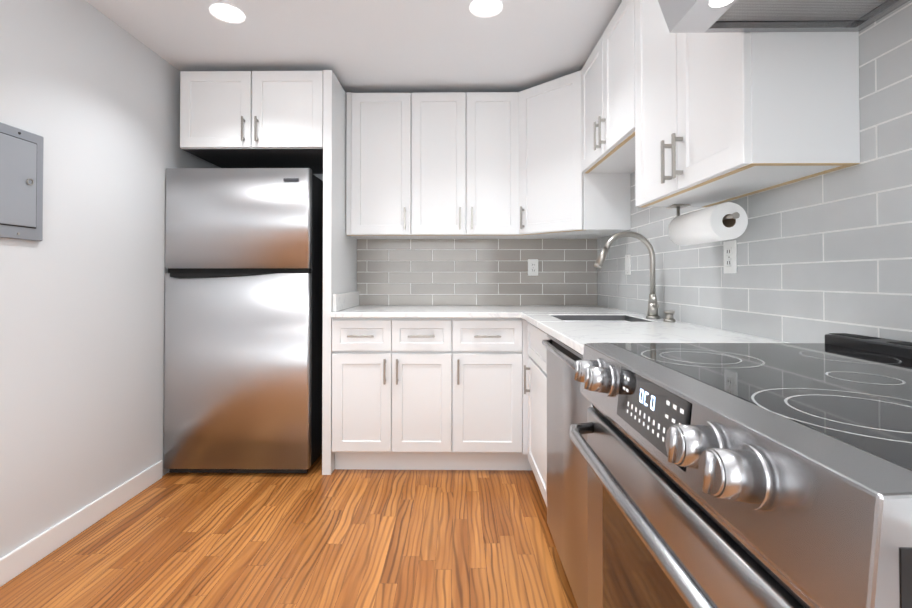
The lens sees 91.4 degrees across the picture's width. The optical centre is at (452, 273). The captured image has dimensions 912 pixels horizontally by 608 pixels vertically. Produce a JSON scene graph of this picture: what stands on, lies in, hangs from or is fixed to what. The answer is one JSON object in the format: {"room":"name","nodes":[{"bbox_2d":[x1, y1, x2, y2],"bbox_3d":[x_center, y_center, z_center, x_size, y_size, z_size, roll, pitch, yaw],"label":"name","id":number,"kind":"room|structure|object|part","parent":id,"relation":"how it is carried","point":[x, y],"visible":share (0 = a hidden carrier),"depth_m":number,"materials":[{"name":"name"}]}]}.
{"room":"kitchen","nodes":[
{"label":"kitchen","id":0,"kind":"room"},
{"bbox_2d":[0,0,219,557],"bbox_3d":[-1.691,-0.057,0.421,0.100,2.333,5.663,0,-1,1],"label":"wall","id":1,"kind":"structure","parent":0,"point":[90,93],"depth_m":1.96,"materials":[{"name":"white paint"}]},
{"bbox_2d":[0,122,43,240],"bbox_3d":[-1.614,-0.334,1.568,0.027,0.412,0.372,0,-1,1],"label":"switch box","id":2,"kind":"object","parent":1,"relation":"attached to","point":[21,184],"visible":1,"depth_m":1.66,"materials":[{"name":"grey metal"}]},
{"bbox_2d":[0,460,162,586],"bbox_3d":[-1.637,1.056,0.082,0.014,0.098,4.770,0,-1,1],"label":"baseboard","id":3,"kind":"structure","parent":1,"relation":"attached to","point":[22,558],"depth_m":1.89,"materials":[{"name":"white paint"}]},
{"bbox_2d":[0,453,577,607],"bbox_3d":[-0.329,1.149,0.393,2.825,0.080,5.663,0,-1,1],"label":"floor","id":4,"kind":"structure","parent":0,"point":[313,537],"depth_m":1.83,"materials":[{"name":"brown wood"}]},
{"bbox_2d":[164,168,322,472],"bbox_3d":[-1.202,0.276,2.793,0.816,1.720,0.627,0,-1,1],"label":"refrigerator","id":5,"kind":"object","parent":4,"relation":"on","point":[243,322],"visible":0.81,"depth_m":2.48,"materials":[{"name":"silver metal"}]},
{"bbox_2d":[180,70,356,474],"bbox_3d":[-1.114,-0.007,2.815,0.870,2.286,0.661,0,-1,1],"label":"surround","id":6,"kind":"object","parent":4,"relation":"on","point":[263,119],"visible":0.88,"depth_m":2.53,"materials":[{"name":"white wood"}]},
{"bbox_3d":[-0.704,-0.007,2.826,0.050,2.286,0.629,0,-1,1],"label":"fridge panel","id":7,"kind":"part","parent":6,"relation":"part of","materials":[{"name":"white wood"}]},
{"bbox_2d":[332,320,453,469],"bbox_3d":[-0.338,0.694,2.810,0.679,0.884,0.621,0,-1,1],"label":"base cabinet","id":8,"kind":"object","parent":4,"relation":"on","point":[439,387],"depth_m":2.50,"materials":[{"name":"white wood"}]},
{"bbox_2d":[330,304,625,319],"bbox_3d":[0.165,0.236,2.733,1.688,0.030,0.774,0,-1,1],"label":"countertop","id":9,"kind":"structure","parent":8,"relation":"on","point":[359,312],"depth_m":2.53,"materials":[{"name":"white stone"}]},
{"bbox_2d":[454,320,521,469],"bbox_3d":[0.216,0.694,2.804,0.430,0.884,0.621,0,-1,1],"label":"base cabinet","id":10,"kind":"object","parent":4,"relation":"on","point":[487,353],"depth_m":2.50,"materials":[{"name":"white wood"}]},
{"bbox_2d":[522,316,565,505],"bbox_3d":[0.696,0.687,2.163,0.613,0.884,0.691,0,-1,1],"label":"base cabinet","id":11,"kind":"object","parent":4,"relation":"on","point":[534,354],"depth_m":2.20,"materials":[{"name":"white wood"}]},
{"bbox_2d":[526,312,785,354],"bbox_3d":[0.686,0.225,1.712,0.624,0.030,1.256,0,-1,1],"label":"countertop","id":12,"kind":"structure","parent":11,"relation":"on","point":[572,333],"depth_m":1.56,"materials":[{"name":"white stone"}]},
{"bbox_2d":[558,316,641,319],"bbox_3d":[0.704,0.323,2.149,0.424,0.210,0.404,0,-1,1],"label":"sink","id":13,"kind":"object","parent":12,"relation":"in","point":[559,317],"depth_m":2.34,"materials":[{"name":"silver metal"}]},
{"bbox_2d":[594,232,673,319],"bbox_3d":[0.824,0.007,2.032,0.306,0.412,0.219,0,-1,1],"label":"faucet","id":14,"kind":"object","parent":12,"relation":"on","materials":[{"name":"silver metal"}]},
{"bbox_2d":[663,310,674,321],"bbox_3d":[0.946,0.187,1.943,0.048,0.050,0.048,0,-1,1],"label":"soap dispenser","id":15,"kind":"object","parent":12,"relation":"on","point":[668,313],"depth_m":1.93,"materials":[{"name":"silver metal"}]},
{"bbox_2d":[542,334,592,607],"bbox_3d":[0.662,0.682,1.510,0.630,0.877,0.606,0,-1,1],"label":"dishwasher","id":16,"kind":"object","parent":4,"relation":"on","point":[568,403],"visible":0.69,"depth_m":1.48,"materials":[{"name":"silver metal"}]},
{"bbox_2d":[569,333,911,607],"bbox_3d":[0.611,0.626,0.697,0.712,0.971,0.762,0,-1,1],"label":"range","id":17,"kind":"object","parent":4,"relation":"on","point":[749,475],"visible":1,"depth_m":0.54,"materials":[{"name":"silver metal"}]},
{"bbox_2d":[85,0,622,93],"bbox_3d":[-0.329,-1.254,0.419,2.825,0.060,5.663,0,-1,1],"label":"ceiling","id":18,"kind":"structure","parent":0,"point":[391,46],"depth_m":2.28,"materials":[{"name":"white paint"}]},
{"bbox_2d":[209,4,244,22],"bbox_3d":[-1.044,-1.203,2.066,0.148,0.004,0.148,0,-1,1],"label":"recessed light","id":19,"kind":"object","parent":18,"relation":"in","point":[229,13],"visible":1,"depth_m":2.06,"materials":[{"name":"white glass"}]},
{"bbox_2d":[470,0,501,16],"bbox_3d":[0.152,-1.204,2.017,0.148,0.004,0.148,0,-1,1],"label":"recessed light","id":20,"kind":"object","parent":18,"relation":"in","point":[485,8],"visible":1,"depth_m":2.02,"materials":[{"name":"white"}]},
{"bbox_2d":[314,174,596,305],"bbox_3d":[-0.297,-0.026,3.187,2.625,2.333,0.100,0,-1,1],"label":"wall","id":21,"kind":"structure","parent":0,"point":[319,176],"depth_m":3.12,"materials":[{"name":"white paint"}]},
{"bbox_2d":[333,292,357,311],"bbox_3d":[-0.668,0.172,2.829,0.020,0.100,0.600,0,-1,1],"label":"backsplash","id":22,"kind":"structure","parent":21,"relation":"attached to","point":[348,299],"depth_m":2.72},
{"bbox_2d":[346,92,413,238],"bbox_3d":[-0.466,-0.695,2.984,0.412,0.906,0.324,0,-1,1],"label":"upper cabinet","id":23,"kind":"object","parent":21,"relation":"attached to","point":[379,126],"depth_m":2.83,"materials":[{"name":"white wood"}]},
{"bbox_2d":[414,92,517,238],"bbox_3d":[0.084,-0.695,2.977,0.688,0.906,0.324,0,-1,1],"label":"upper cabinet","id":24,"kind":"object","parent":21,"relation":"attached to","point":[466,143],"depth_m":2.82,"materials":[{"name":"white wood"}]},
{"bbox_2d":[357,239,596,304],"bbox_3d":[0.170,-0.023,3.128,1.687,0.495,0.008,0,-1,1],"label":"tile backsplash","id":25,"kind":"structure","parent":21,"relation":"attached to","point":[442,271],"depth_m":3.12,"materials":[{"name":"grey tile"}]},
{"bbox_2d":[528,259,537,275],"bbox_3d":[0.564,-0.041,3.115,0.072,0.116,0.009,0,-1,1],"label":"electrical outlet","id":26,"kind":"object","parent":25,"relation":"attached to","point":[532,267],"visible":1,"depth_m":3.11,"materials":[{"name":"white plastic"}]},
{"bbox_2d":[597,0,911,342],"bbox_3d":[1.034,-0.058,0.391,0.100,2.333,5.663,0,-1,1],"label":"tiled wall","id":27,"kind":"structure","parent":0,"point":[819,257],"depth_m":1.21,"materials":[{"name":"tile"}]},
{"bbox_2d":[518,71,585,235],"bbox_3d":[0.581,-0.698,2.670,0.326,0.901,0.309,0,-1,1],"label":"upper cabinet","id":28,"kind":"object","parent":27,"relation":"attached to","point":[551,192],"depth_m":2.66,"materials":[{"name":"white wood"}]},
{"bbox_2d":[578,0,633,175],"bbox_3d":[0.863,-0.865,2.141,0.280,0.586,0.762,0,-1,1],"label":"upper cabinet","id":29,"kind":"object","parent":27,"relation":"attached to","point":[605,122],"depth_m":2.12,"materials":[{"name":"white wood"}]},
{"bbox_2d":[625,254,630,274],"bbox_3d":[1.004,-0.049,2.550,0.008,0.116,0.072,0,-1,1],"label":"light switch","id":30,"kind":"object","parent":27,"relation":"attached to","point":[628,264],"visible":1,"depth_m":2.54,"materials":[{"name":"white plastic"}]},
{"bbox_2d":[723,240,736,272],"bbox_3d":[0.993,-0.058,1.595,0.009,0.116,0.072,0,-1,1],"label":"electrical outlet","id":31,"kind":"object","parent":27,"relation":"attached to","point":[730,256],"visible":1,"depth_m":1.59,"materials":[{"name":"white plastic"}]},
{"bbox_2d":[630,0,859,211],"bbox_3d":[0.855,-0.715,1.423,0.280,0.901,0.669,0,-1,1],"label":"upper cabinet","id":32,"kind":"object","parent":27,"relation":"attached to","point":[691,119],"depth_m":1.18,"materials":[{"name":"white wood"}]},
{"bbox_2d":[666,202,747,245],"bbox_3d":[0.867,-0.182,1.552,0.117,0.156,0.392,0,-1,1],"label":"paper towel holder","id":33,"kind":"object","parent":32,"relation":"attached to","point":[723,221],"visible":1,"depth_m":1.43,"materials":[{"name":"white paper"}]},
{"bbox_2d":[658,0,909,32],"bbox_3d":[0.734,-0.669,0.709,0.504,0.158,0.758,0,-1,1],"label":"range hood","id":34,"kind":"object","parent":27,"relation":"attached to","point":[698,16],"visible":1,"depth_m":1.04,"materials":[{"name":"silver metal"}]}
]}

